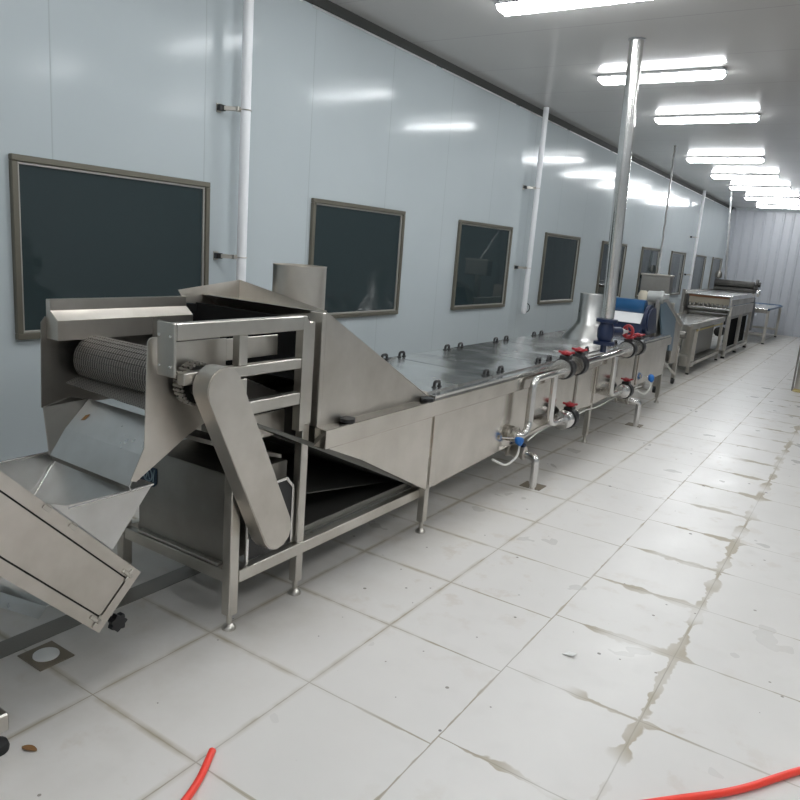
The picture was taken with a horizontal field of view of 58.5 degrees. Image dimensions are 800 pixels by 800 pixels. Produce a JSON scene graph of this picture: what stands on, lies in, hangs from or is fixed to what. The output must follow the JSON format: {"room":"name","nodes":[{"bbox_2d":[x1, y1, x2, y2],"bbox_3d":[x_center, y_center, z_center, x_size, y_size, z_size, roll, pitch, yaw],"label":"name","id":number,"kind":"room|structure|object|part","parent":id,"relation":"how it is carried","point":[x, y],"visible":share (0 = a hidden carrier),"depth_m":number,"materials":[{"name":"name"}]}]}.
{"room":"factory floor","nodes":[
{"label":"factory floor","id":0,"kind":"room"},
{"bbox_2d":[0,0,731,460],"bbox_3d":[2.485,-2.245,11.078,0.100,3.690,27.800,12,14,32],"label":"wall","id":1,"kind":"structure","parent":0,"point":[340,112],"depth_m":5.84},
{"bbox_2d":[8,153,210,339],"bbox_3d":[-1.793,-0.950,4.624,0.035,1.035,1.425,12,14,32],"label":"window","id":2,"kind":"structure","parent":1,"relation":"in","point":[78,230],"depth_m":4.47,"materials":[{"name":"black glass"}]},
{"bbox_2d":[213,0,253,281],"bbox_3d":[-1.206,-1.699,5.152,0.247,2.789,0.086,2,13,-13],"label":"pipe","id":3,"kind":"object","parent":1,"relation":"attached to","point":[245,110],"visible":0.93,"depth_m":5.10,"materials":[{"name":"white plastic"}]},
{"bbox_2d":[308,198,405,317],"bbox_3d":[-0.385,-1.301,6.733,0.035,1.035,1.425,12,14,32],"label":"window","id":4,"kind":"structure","parent":1,"relation":"in","point":[360,247],"depth_m":6.73,"materials":[{"name":"black glass"}]},
{"bbox_2d":[450,220,512,309],"bbox_3d":[1.035,-1.655,8.858,0.035,1.035,1.425,12,14,32],"label":"window","id":5,"kind":"structure","parent":1,"relation":"in","point":[483,250],"depth_m":8.82,"materials":[{"name":"black glass"}]},
{"bbox_2d":[300,0,733,209],"bbox_3d":[2.672,-3.993,10.644,0.040,0.070,27.570,12,14,32],"label":"trim","id":6,"kind":"structure","parent":1,"relation":"attached to","point":[327,5],"depth_m":7.60,"materials":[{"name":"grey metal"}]},
{"bbox_2d":[514,107,548,313],"bbox_3d":[1.741,-2.484,9.512,0.301,2.669,0.086,2,13,-11],"label":"pipe","id":7,"kind":"object","parent":1,"relation":"attached to","point":[537,188],"visible":1,"depth_m":9.48,"materials":[{"name":"white plastic"}]},
{"bbox_2d":[537,232,580,303],"bbox_3d":[2.460,-2.010,10.991,0.035,1.035,1.425,12,14,32],"label":"window","id":8,"kind":"structure","parent":1,"relation":"in","point":[560,256],"depth_m":10.96,"materials":[{"name":"black glass"}]},
{"bbox_2d":[595,241,627,296],"bbox_3d":[3.886,-2.365,13.125,0.035,1.035,1.425,12,14,32],"label":"window","id":9,"kind":"structure","parent":1,"relation":"in","point":[604,248],"depth_m":12.81,"materials":[{"name":"black glass"}]},
{"bbox_2d":[635,247,659,297],"bbox_3d":[5.294,-2.715,15.233,0.035,1.035,1.425,12,14,32],"label":"window","id":10,"kind":"structure","parent":1,"relation":"in","point":[649,260],"depth_m":15.05,"materials":[{"name":"grey glass"}]},
{"bbox_2d":[668,251,685,294],"bbox_3d":[6.686,-3.062,17.317,0.035,1.035,1.425,12,14,32],"label":"window","id":11,"kind":"structure","parent":1,"relation":"in","point":[677,260],"depth_m":17.45,"materials":[{"name":"grey glass"}]},
{"bbox_2d":[684,190,705,289],"bbox_3d":[7.363,-3.786,17.995,0.247,2.889,0.086,2,13,-13],"label":"pipe","id":12,"kind":"object","parent":1,"relation":"attached to","point":[704,191],"visible":0.93,"depth_m":17.93,"materials":[{"name":"white plastic"}]},
{"bbox_2d":[691,254,706,288],"bbox_3d":[8.101,-3.414,19.434,0.035,1.035,1.425,12,14,32],"label":"window","id":13,"kind":"structure","parent":1,"relation":"in","point":[700,260],"depth_m":19.51,"materials":[{"name":"grey glass"}]},
{"bbox_2d":[708,257,722,288],"bbox_3d":[9.465,-3.754,21.477,0.035,1.035,1.425,12,14,32],"label":"window","id":14,"kind":"structure","parent":1,"relation":"in","point":[716,265],"depth_m":21.32,"materials":[{"name":"grey glass"}]},
{"bbox_2d":[0,327,799,799],"bbox_3d":[5.588,0.302,9.429,7.910,0.100,27.800,12,14,32],"label":"floor","id":15,"kind":"structure","parent":0,"point":[663,554],"depth_m":3.32,"materials":[{"name":"white tile"}]},
{"bbox_2d":[22,745,36,750],"bbox_3d":[-1.299,1.220,2.504,0.059,0.008,0.023,6,12,7],"label":"dry leaf","id":16,"kind":"object","parent":15,"relation":"on","point":[25,747],"visible":1,"depth_m":2.50,"materials":[{"name":"brown plant"}]},
{"bbox_2d":[17,641,74,671],"bbox_3d":[-1.508,1.085,3.046,0.170,0.014,0.153,12,14,32],"label":"floor drain","id":17,"kind":"object","parent":15,"relation":"on","point":[42,657],"visible":1,"depth_m":3.03,"materials":[{"name":"silver metal"}]},
{"bbox_2d":[0,452,153,755],"bbox_3d":[-1.724,0.263,2.422,0.882,1.849,1.689,12,14,32],"label":"inclined elevator","id":18,"kind":"object","parent":15,"relation":"on","point":[59,523],"visible":0.94,"depth_m":2.77,"materials":[{"name":"silver metal"}]},
{"bbox_3d":[-1.557,1.154,2.231,0.060,0.070,0.645,12,14,32],"label":"leg","id":19,"kind":"part","parent":18,"relation":"part of","materials":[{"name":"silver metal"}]},
{"bbox_2d":[0,585,49,618],"bbox_3d":[-1.697,0.875,3.135,0.427,0.057,0.079,9,13,18],"label":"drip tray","id":20,"kind":"object","parent":18,"relation":"on","point":[11,599],"depth_m":3.09,"materials":[{"name":"silver metal"}]},
{"bbox_3d":[-1.482,0.204,2.170,0.011,1.514,1.478,12,14,32],"label":"access panel","id":21,"kind":"part","parent":18,"relation":"part of","materials":[{"name":"silver metal"}]},
{"bbox_3d":[-1.475,0.218,2.189,0.016,1.626,1.591,12,14,32],"label":"frame","id":22,"kind":"part","parent":18,"relation":"part of","materials":[{"name":"silver metal"}]},
{"bbox_3d":[-1.195,0.903,2.975,0.108,0.086,0.084,12,14,32],"label":"adjusting knob","id":23,"kind":"part","parent":18,"relation":"part of","materials":[{"name":"black plastic"}]},
{"bbox_2d":[0,566,200,658],"bbox_3d":[0.279,0.576,6.041,0.120,0.003,9.700,12,14,32],"label":"trim","id":24,"kind":"structure","parent":15,"relation":"on","point":[9,646],"depth_m":3.31,"materials":[{"name":"grey metal"}]},
{"bbox_2d":[181,747,215,799],"bbox_3d":[-0.788,1.364,1.992,0.092,0.027,1.164,6,12,9],"label":"hose","id":25,"kind":"object","parent":15,"relation":"on","point":[192,790],"visible":1,"depth_m":2.42,"materials":[{"name":"red plastic"}]},
{"bbox_2d":[40,263,671,631],"bbox_3d":[0.987,-0.291,6.340,1.191,1.672,8.190,12,14,32],"label":"machine","id":26,"kind":"object","parent":15,"relation":"on","point":[292,426],"visible":0.97,"depth_m":3.60,"materials":[{"name":"silver metal"}]},
{"bbox_3d":[-1.414,-0.218,3.591,0.005,0.435,0.820,12,14,32],"label":"plate","id":27,"kind":"part","parent":26,"relation":"part of","materials":[{"name":"silver metal"}]},
{"bbox_3d":[-1.354,-0.412,3.527,0.088,0.180,0.766,12,14,32],"label":"guard rail","id":28,"kind":"part","parent":26,"relation":"part of","materials":[{"name":"silver metal"}]},
{"bbox_3d":[-1.423,0.510,3.688,0.055,0.725,0.055,12,14,32],"label":"leg","id":29,"kind":"part","parent":26,"relation":"part of","materials":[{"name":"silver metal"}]},
{"bbox_3d":[-0.987,0.566,4.396,0.045,0.060,1.580,12,14,32],"label":"rail","id":30,"kind":"part","parent":26,"relation":"part of","materials":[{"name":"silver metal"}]},
{"bbox_3d":[-0.911,-0.198,2.789,0.102,0.214,0.013,12,14,32],"label":"plate","id":31,"kind":"part","parent":26,"relation":"part of","materials":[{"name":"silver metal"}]},
{"bbox_3d":[-1.105,0.749,3.516,0.735,0.060,0.045,12,14,32],"label":"rail","id":32,"kind":"part","parent":26,"relation":"part of","materials":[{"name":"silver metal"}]},
{"bbox_3d":[-0.918,0.016,2.990,0.005,0.580,0.490,12,14,32],"label":"plate","id":33,"kind":"part","parent":26,"relation":"part of","materials":[{"name":"silver metal"}]},
{"bbox_3d":[-0.851,-0.069,2.967,0.056,0.185,0.186,12,14,32],"label":"drive chain","id":34,"kind":"part","parent":26,"relation":"part of","materials":[{"name":"silver metal"}]},
{"bbox_3d":[-0.775,0.667,3.282,0.055,0.690,0.055,12,14,32],"label":"leg","id":35,"kind":"part","parent":26,"relation":"part of","materials":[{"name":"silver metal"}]},
{"bbox_2d":[186,302,295,379],"bbox_3d":[-0.878,-0.295,3.628,0.790,0.310,0.292,12,14,32],"label":"metal frame","id":36,"kind":"object","parent":26,"relation":"hanging from","point":[278,345],"depth_m":3.66,"materials":[{"name":"metal"}]},
{"bbox_3d":[-0.670,-0.082,3.168,0.056,0.563,0.840,12,14,32],"label":"guard frame","id":37,"kind":"part","parent":26,"relation":"part of","materials":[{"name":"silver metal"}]},
{"bbox_3d":[-0.868,0.188,4.502,0.010,0.620,1.150,12,14,32],"label":"sump plate","id":38,"kind":"part","parent":26,"relation":"part of","materials":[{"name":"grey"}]},
{"bbox_3d":[-0.638,0.571,3.489,0.008,0.360,0.310,12,14,32],"label":"motor plate","id":39,"kind":"part","parent":26,"relation":"part of","materials":[{"name":"silver metal"}]},
{"bbox_3d":[-0.633,0.580,3.488,0.016,0.383,0.326,12,14,32],"label":"edge trim","id":40,"kind":"part","parent":26,"relation":"part of","materials":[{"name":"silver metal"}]},
{"bbox_3d":[-0.514,0.499,3.638,0.050,0.905,0.050,12,14,32],"label":"leg","id":41,"kind":"part","parent":26,"relation":"part of","materials":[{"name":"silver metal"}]},
{"bbox_2d":[202,294,428,426],"bbox_3d":[-0.463,-0.297,4.200,0.889,0.580,1.091,12,14,32],"label":"hood","id":42,"kind":"object","parent":26,"relation":"attached to","point":[350,378],"depth_m":3.75,"materials":[{"name":"silver metal"}]},
{"bbox_3d":[-0.328,0.708,3.979,0.045,0.060,1.580,12,14,32],"label":"rail","id":43,"kind":"part","parent":26,"relation":"part of","materials":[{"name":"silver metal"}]},
{"bbox_3d":[-0.274,0.107,3.722,0.088,0.029,0.085,12,14,32],"label":"clamp knob","id":44,"kind":"part","parent":26,"relation":"part of","materials":[{"name":"black plastic"}]},
{"bbox_2d":[304,481,411,534],"bbox_3d":[-0.534,0.552,4.352,0.735,0.045,1.110,12,14,32],"label":"tray","id":45,"kind":"object","parent":26,"relation":"on","point":[322,508],"depth_m":4.23,"materials":[{"name":"grey metal"}]},
{"bbox_3d":[-0.120,-0.336,5.536,0.036,0.051,0.104,12,14,32],"label":"lid handle","id":46,"kind":"part","parent":26,"relation":"part of","materials":[{"name":"black plastic"}]},
{"bbox_3d":[0.015,-0.369,5.738,0.036,0.051,0.104,12,14,32],"label":"lid handle","id":47,"kind":"part","parent":26,"relation":"part of","materials":[{"name":"black plastic"}]},
{"bbox_3d":[0.155,0.573,4.617,0.050,0.445,0.050,12,14,32],"label":"leg","id":48,"kind":"part","parent":26,"relation":"part of","materials":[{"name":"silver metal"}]},
{"bbox_3d":[0.166,-0.001,4.381,0.088,0.026,0.085,12,14,32],"label":"clamp knob","id":49,"kind":"part","parent":26,"relation":"part of","materials":[{"name":"black plastic"}]},
{"bbox_3d":[0.241,-0.107,4.653,0.036,0.051,0.104,12,14,32],"label":"lid handle","id":50,"kind":"part","parent":26,"relation":"part of","materials":[{"name":"black plastic"}]},
{"bbox_3d":[0.054,-0.186,5.092,0.890,0.035,0.904,12,14,32],"label":"lid","id":51,"kind":"part","parent":26,"relation":"part of","materials":[{"name":"silver metal"}]},
{"bbox_3d":[0.419,-0.470,6.343,0.036,0.051,0.104,12,14,32],"label":"lid handle","id":52,"kind":"part","parent":26,"relation":"part of","materials":[{"name":"black plastic"}]},
{"bbox_3d":[1.174,-0.146,6.840,0.950,0.595,7.160,12,14,32],"label":"tank","id":53,"kind":"part","parent":26,"relation":"part of","materials":[{"name":"silver metal"}]},
{"bbox_3d":[0.577,-0.315,5.875,0.890,0.036,0.964,12,14,32],"label":"lid","id":54,"kind":"part","parent":26,"relation":"part of","materials":[{"name":"silver metal"}]},
{"bbox_3d":[0.631,-0.204,5.238,0.036,0.051,0.104,12,14,32],"label":"lid handle","id":55,"kind":"part","parent":26,"relation":"part of","materials":[{"name":"black plastic"}]},
{"bbox_3d":[1.585,-0.302,6.533,0.080,0.102,7.210,12,14,32],"label":"tank rail","id":56,"kind":"part","parent":26,"relation":"part of","materials":[{"name":"silver metal"}]},
{"bbox_3d":[0.766,-0.238,5.440,0.036,0.051,0.104,12,14,32],"label":"lid handle","id":57,"kind":"part","parent":26,"relation":"part of","materials":[{"name":"black plastic"}]},
{"bbox_3d":[0.823,0.285,5.467,0.203,0.051,0.025,-5,16,-37],"label":"sensor rod","id":58,"kind":"part","parent":26,"relation":"part of","materials":[{"name":"silver metal"}]},
{"bbox_3d":[1.117,-0.451,6.682,0.890,0.031,0.964,12,14,32],"label":"lid","id":59,"kind":"part","parent":26,"relation":"part of","materials":[{"name":"silver metal"}]},
{"bbox_3d":[1.171,-0.338,6.045,0.036,0.051,0.104,12,14,32],"label":"lid handle","id":60,"kind":"part","parent":26,"relation":"part of","materials":[{"name":"black plastic"}]},
{"bbox_3d":[1.653,-0.588,7.484,0.890,0.036,0.954,12,14,32],"label":"lid","id":61,"kind":"part","parent":26,"relation":"part of","materials":[{"name":"silver metal"}]},
{"bbox_3d":[1.406,-0.397,6.036,0.110,0.037,0.110,-4,15,-34],"label":"valve handle","id":62,"kind":"part","parent":26,"relation":"part of","materials":[{"name":"red"}]},
{"bbox_3d":[1.512,0.040,6.354,0.106,0.036,0.106,-4,15,-34],"label":"valve handle","id":63,"kind":"part","parent":26,"relation":"part of","materials":[{"name":"red"}]},
{"bbox_3d":[1.582,-0.440,6.300,0.110,0.037,0.110,-4,15,-34],"label":"valve handle","id":64,"kind":"part","parent":26,"relation":"part of","materials":[{"name":"red"}]},
{"bbox_3d":[2.184,-0.716,8.280,0.890,0.033,0.944,12,14,32],"label":"lid","id":65,"kind":"part","parent":26,"relation":"part of","materials":[{"name":"silver metal"}]},
{"bbox_3d":[1.900,0.139,7.228,0.050,0.445,0.050,12,14,32],"label":"leg","id":66,"kind":"part","parent":26,"relation":"part of","materials":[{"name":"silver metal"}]},
{"bbox_2d":[593,37,645,352],"bbox_3d":[2.078,-1.789,6.590,0.620,2.730,0.226,-6,16,-41],"label":"pipe","id":67,"kind":"object","parent":26,"relation":"attached to","point":[606,331],"visible":1,"depth_m":6.45,"materials":[{"name":"silver metal"}]},
{"bbox_3d":[2.466,-0.221,7.773,0.102,0.034,0.102,-4,15,-34],"label":"valve handle","id":68,"kind":"part","parent":26,"relation":"part of","materials":[{"name":"red"}]},
{"bbox_3d":[2.591,-0.815,8.890,0.890,0.036,0.504,12,14,32],"label":"lid","id":69,"kind":"part","parent":26,"relation":"part of","materials":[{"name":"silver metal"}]},
{"bbox_3d":[2.618,-0.713,7.845,0.110,0.037,0.110,-4,15,-34],"label":"valve handle","id":70,"kind":"part","parent":26,"relation":"part of","materials":[{"name":"red"}]},
{"bbox_3d":[3.484,-0.256,9.601,0.050,0.445,0.050,12,14,32],"label":"leg","id":71,"kind":"part","parent":26,"relation":"part of","materials":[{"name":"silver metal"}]},
{"bbox_2d":[519,481,545,490],"bbox_3d":[1.076,0.693,5.782,0.170,0.005,0.153,12,14,32],"label":"floor drain","id":72,"kind":"object","parent":15,"relation":"on","point":[539,487],"visible":0.79,"depth_m":5.77,"materials":[{"name":"silver metal"}]},
{"bbox_2d":[562,651,576,655],"bbox_3d":[0.800,1.193,3.367,0.061,0.014,0.040,12,14,32],"label":"flake","id":73,"kind":"object","parent":15,"relation":"on","point":[569,653],"visible":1,"depth_m":3.36,"materials":[{"name":"white"}]},
{"bbox_2d":[625,422,642,427],"bbox_3d":[2.697,0.286,8.226,0.170,0.005,0.153,12,14,32],"label":"floor drain","id":74,"kind":"object","parent":15,"relation":"on","point":[628,423],"visible":0.79,"depth_m":8.21,"materials":[{"name":"silver metal"}]},
{"bbox_2d":[633,273,674,389],"bbox_3d":[3.666,-0.999,10.509,0.430,1.685,0.220,12,14,32],"label":"control box","id":75,"kind":"object","parent":15,"relation":"on","point":[649,281],"visible":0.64,"depth_m":10.29,"materials":[{"name":"silver metal"}]},
{"bbox_2d":[638,290,682,392],"bbox_3d":[3.668,-0.911,10.589,0.700,1.479,1.780,12,14,32],"label":"conveyor","id":76,"kind":"object","parent":15,"relation":"on","point":[668,321],"visible":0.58,"depth_m":10.32,"materials":[{"name":"silver"}]},
{"bbox_3d":[3.716,-0.437,10.314,0.060,0.520,0.060,12,14,32],"label":"leg","id":77,"kind":"part","parent":76,"relation":"part of","materials":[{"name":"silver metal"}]},
{"bbox_3d":[3.511,-1.407,9.748,0.256,0.178,0.292,12,14,32],"label":"motor","id":78,"kind":"part","parent":76,"relation":"part of","materials":[{"name":"grey paint"}]},
{"bbox_3d":[3.838,-0.967,10.478,0.020,0.940,1.550,12,14,32],"label":"panel","id":79,"kind":"part","parent":76,"relation":"part of","materials":[{"name":"silver metal"}]},
{"bbox_3d":[3.822,-1.042,10.276,0.020,0.770,1.180,12,14,32],"label":"panel","id":80,"kind":"part","parent":76,"relation":"part of","materials":[{"name":"grey metal"}]},
{"bbox_3d":[3.915,-1.227,10.359,0.050,0.530,1.669,12,14,32],"label":"frame","id":81,"kind":"part","parent":76,"relation":"part of","materials":[{"name":"silver metal"}]},
{"bbox_3d":[4.229,-0.906,10.974,0.020,0.710,0.460,12,14,32],"label":"frame panel","id":82,"kind":"part","parent":76,"relation":"part of","materials":[{"name":"silver metal"}]},
{"bbox_3d":[4.321,-0.588,11.220,0.060,0.520,0.060,12,14,32],"label":"leg","id":83,"kind":"part","parent":76,"relation":"part of","materials":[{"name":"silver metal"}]},
{"bbox_2d":[677,312,725,374],"bbox_3d":[5.327,-1.108,13.442,0.830,0.900,3.190,12,14,32],"label":"table","id":84,"kind":"object","parent":15,"relation":"on","point":[696,332],"visible":0.64,"depth_m":13.25,"materials":[{"name":"silver metal"}]},
{"bbox_3d":[5.873,-1.370,14.910,0.050,0.810,0.060,12,14,32],"label":"leg","id":85,"kind":"part","parent":84,"relation":"part of","materials":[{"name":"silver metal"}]},
{"bbox_3d":[5.002,-0.868,12.297,0.050,0.810,0.060,12,14,32],"label":"leg","id":86,"kind":"part","parent":84,"relation":"part of","materials":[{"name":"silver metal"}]},
{"bbox_3d":[5.418,-0.932,13.636,0.790,0.210,2.720,12,14,32],"label":"rail","id":87,"kind":"part","parent":84,"relation":"part of","materials":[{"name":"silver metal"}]},
{"bbox_3d":[5.409,-1.506,13.436,0.830,0.090,3.000,12,14,32],"label":"edge rail","id":88,"kind":"part","parent":84,"relation":"part of","materials":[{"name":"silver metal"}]},
{"bbox_3d":[6.488,-1.238,14.521,0.050,0.810,0.060,12,14,32],"label":"leg","id":89,"kind":"part","parent":84,"relation":"part of","materials":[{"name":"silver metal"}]},
{"bbox_2d":[679,270,760,358],"bbox_3d":[7.377,-2.045,16.373,1.099,1.790,3.950,12,14,32],"label":"washer","id":90,"kind":"object","parent":15,"relation":"on","point":[693,301],"visible":0.84,"depth_m":15.62,"materials":[{"name":"silver metal"}]},
{"bbox_3d":[5.950,-2.050,15.018,0.090,0.560,0.150,12,14,32],"label":"inlet post","id":91,"kind":"part","parent":90,"relation":"part of","materials":[{"name":"silver metal"}]},
{"bbox_3d":[6.910,-2.193,16.508,0.030,0.550,3.200,12,14,32],"label":"panel","id":92,"kind":"part","parent":90,"relation":"part of","materials":[{"name":"silver metal"}]},
{"bbox_3d":[6.496,-2.081,15.025,0.800,0.140,0.030,12,14,32],"label":"mouth plate","id":93,"kind":"part","parent":90,"relation":"part of","materials":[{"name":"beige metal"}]},
{"bbox_3d":[6.819,-1.576,15.203,0.229,0.448,0.559,12,14,32],"label":"motor","id":94,"kind":"part","parent":90,"relation":"part of","materials":[{"name":"grey metal"}]},
{"bbox_3d":[6.799,-1.333,14.904,0.070,0.860,0.070,12,14,32],"label":"leg","id":95,"kind":"part","parent":90,"relation":"part of","materials":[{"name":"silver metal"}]},
{"bbox_3d":[7.247,-1.294,16.463,0.960,0.070,3.150,12,14,32],"label":"rail","id":96,"kind":"part","parent":90,"relation":"part of","materials":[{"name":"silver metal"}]},
{"bbox_3d":[7.661,-1.619,16.284,0.020,0.680,2.500,12,14,32],"label":"panel","id":97,"kind":"part","parent":90,"relation":"part of","materials":[{"name":"silver metal"}]},
{"bbox_3d":[7.625,-1.538,16.140,0.070,0.860,0.070,12,14,32],"label":"leg","id":98,"kind":"part","parent":90,"relation":"part of","materials":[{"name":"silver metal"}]},
{"bbox_3d":[7.681,-2.101,16.008,0.050,0.340,3.200,12,14,32],"label":"panel","id":99,"kind":"part","parent":90,"relation":"part of","materials":[{"name":"silver metal"}]},
{"bbox_3d":[8.450,-1.744,17.375,0.070,0.860,0.070,12,14,32],"label":"leg","id":100,"kind":"part","parent":90,"relation":"part of","materials":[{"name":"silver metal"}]},
{"bbox_2d":[642,766,799,799],"bbox_3d":[1.223,1.390,2.587,2.252,0.027,0.071,0,13,-20],"label":"hose","id":101,"kind":"object","parent":15,"relation":"on","point":[750,786],"visible":1,"depth_m":2.54,"materials":[{"name":"red plastic"}]},
{"bbox_2d":[734,302,782,343],"bbox_3d":[9.930,-2.177,19.896,0.855,0.935,3.140,12,14,32],"label":"table","id":102,"kind":"object","parent":15,"relation":"on","point":[759,307],"visible":0.52,"depth_m":19.21,"materials":[{"name":"silver metal"}]},
{"bbox_3d":[9.922,-1.943,19.940,0.760,0.060,2.860,12,14,32],"label":"rail","id":103,"kind":"part","parent":102,"relation":"part of","materials":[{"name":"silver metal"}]},
{"bbox_3d":[9.484,-1.897,18.540,0.060,0.840,0.100,12,14,32],"label":"leg","id":104,"kind":"part","parent":102,"relation":"part of","materials":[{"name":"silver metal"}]},
{"bbox_3d":[11.025,-2.281,20.847,0.060,0.840,0.100,12,14,32],"label":"leg","id":105,"kind":"part","parent":102,"relation":"part of","materials":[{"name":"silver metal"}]},
{"bbox_2d":[791,347,799,392],"bbox_3d":[6.550,-1.930,11.086,0.234,3.690,0.220,12,14,32],"label":"post","id":106,"kind":"object","parent":15,"relation":"on","point":[797,383],"visible":1,"depth_m":11.41,"materials":[{"name":"silver metal"}]},
{"bbox_2d":[329,0,799,209],"bbox_3d":[5.876,-3.390,8.623,7.910,0.100,27.800,12,14,32],"label":"ceiling","id":107,"kind":"structure","parent":0,"point":[554,60],"depth_m":6.96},
{"bbox_2d":[494,0,644,15],"bbox_3d":[1.275,-2.899,5.174,1.250,0.085,0.144,12,14,32],"label":"ceiling light","id":108,"kind":"object","parent":107,"relation":"attached to","point":[506,7],"visible":1,"depth_m":5.27,"materials":[{"name":"white plastic"}]},
{"bbox_2d":[597,67,727,84],"bbox_3d":[2.587,-3.222,7.120,1.250,0.085,0.144,12,14,32],"label":"ceiling light","id":109,"kind":"object","parent":107,"relation":"attached to","point":[712,73],"visible":1,"depth_m":7.02,"materials":[{"name":"white plastic"}]},
{"bbox_2d":[657,146,676,273],"bbox_3d":[4.077,-2.950,10.902,0.050,2.020,1.647,8,13,17],"label":"conduit","id":110,"kind":"object","parent":107,"relation":"hanging from","point":[670,181],"visible":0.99,"depth_m":10.84,"materials":[{"name":"silver metal"}]},
{"bbox_2d":[654,113,760,123],"bbox_3d":[3.834,-3.528,8.968,1.250,0.085,0.144,12,14,32],"label":"ceiling light","id":111,"kind":"object","parent":107,"relation":"attached to","point":[740,117],"visible":1,"depth_m":8.90,"materials":[{"name":"white plastic"}]},
{"bbox_2d":[686,157,765,162],"bbox_3d":[5.537,-4.099,12.191,1.250,0.085,0.144,12,14,32],"label":"ceiling light","id":112,"kind":"object","parent":107,"relation":"attached to","point":[689,159],"visible":1,"depth_m":12.14,"materials":[{"name":"white plastic"}]},
{"bbox_2d":[724,190,733,279],"bbox_3d":[8.018,-4.005,17.467,0.408,2.152,0.086,-3,15,-32],"label":"conduit","id":113,"kind":"object","parent":107,"relation":"hanging from","point":[731,194],"visible":0.97,"depth_m":17.44,"materials":[{"name":"silver metal"}]},
{"bbox_2d":[711,174,779,179],"bbox_3d":[6.833,-4.434,14.184,1.250,0.085,0.144,12,14,32],"label":"ceiling light","id":114,"kind":"object","parent":107,"relation":"attached to","point":[714,176],"visible":1,"depth_m":14.11,"materials":[{"name":"white plastic"}]},
{"bbox_2d":[729,186,790,190],"bbox_3d":[8.043,-4.735,15.996,1.250,0.085,0.144,12,14,32],"label":"ceiling light","id":115,"kind":"object","parent":107,"relation":"attached to","point":[754,188],"visible":1,"depth_m":15.94,"materials":[{"name":"white plastic"}]},
{"bbox_2d":[744,196,798,200],"bbox_3d":[9.367,-5.076,18.029,1.250,0.085,0.144,12,14,32],"label":"ceiling light","id":116,"kind":"object","parent":107,"relation":"attached to","point":[745,197],"visible":1,"depth_m":17.97,"materials":[{"name":"white plastic"}]},
{"bbox_2d":[756,204,799,208],"bbox_3d":[10.616,-5.395,19.934,1.250,0.085,0.144,12,14,32],"label":"ceiling light","id":117,"kind":"object","parent":107,"relation":"attached to","point":[757,205],"visible":1,"depth_m":19.91,"materials":[{"name":"white plastic"}]},
{"bbox_2d":[714,208,799,336],"bbox_3d":[13.347,-3.440,20.424,7.710,3.690,0.122,12,14,32],"label":"wall","id":118,"kind":"structure","parent":0,"point":[764,246],"depth_m":21.69,"materials":[{"name":"grey metal"}]},
{"bbox_2d":[736,208,799,212],"bbox_3d":[13.469,-5.182,19.936,7.620,0.070,0.065,12,14,32],"label":"trim","id":119,"kind":"structure","parent":118,"relation":"attached to","point":[744,209],"depth_m":21.45,"materials":[{"name":"grey metal"}]}
]}

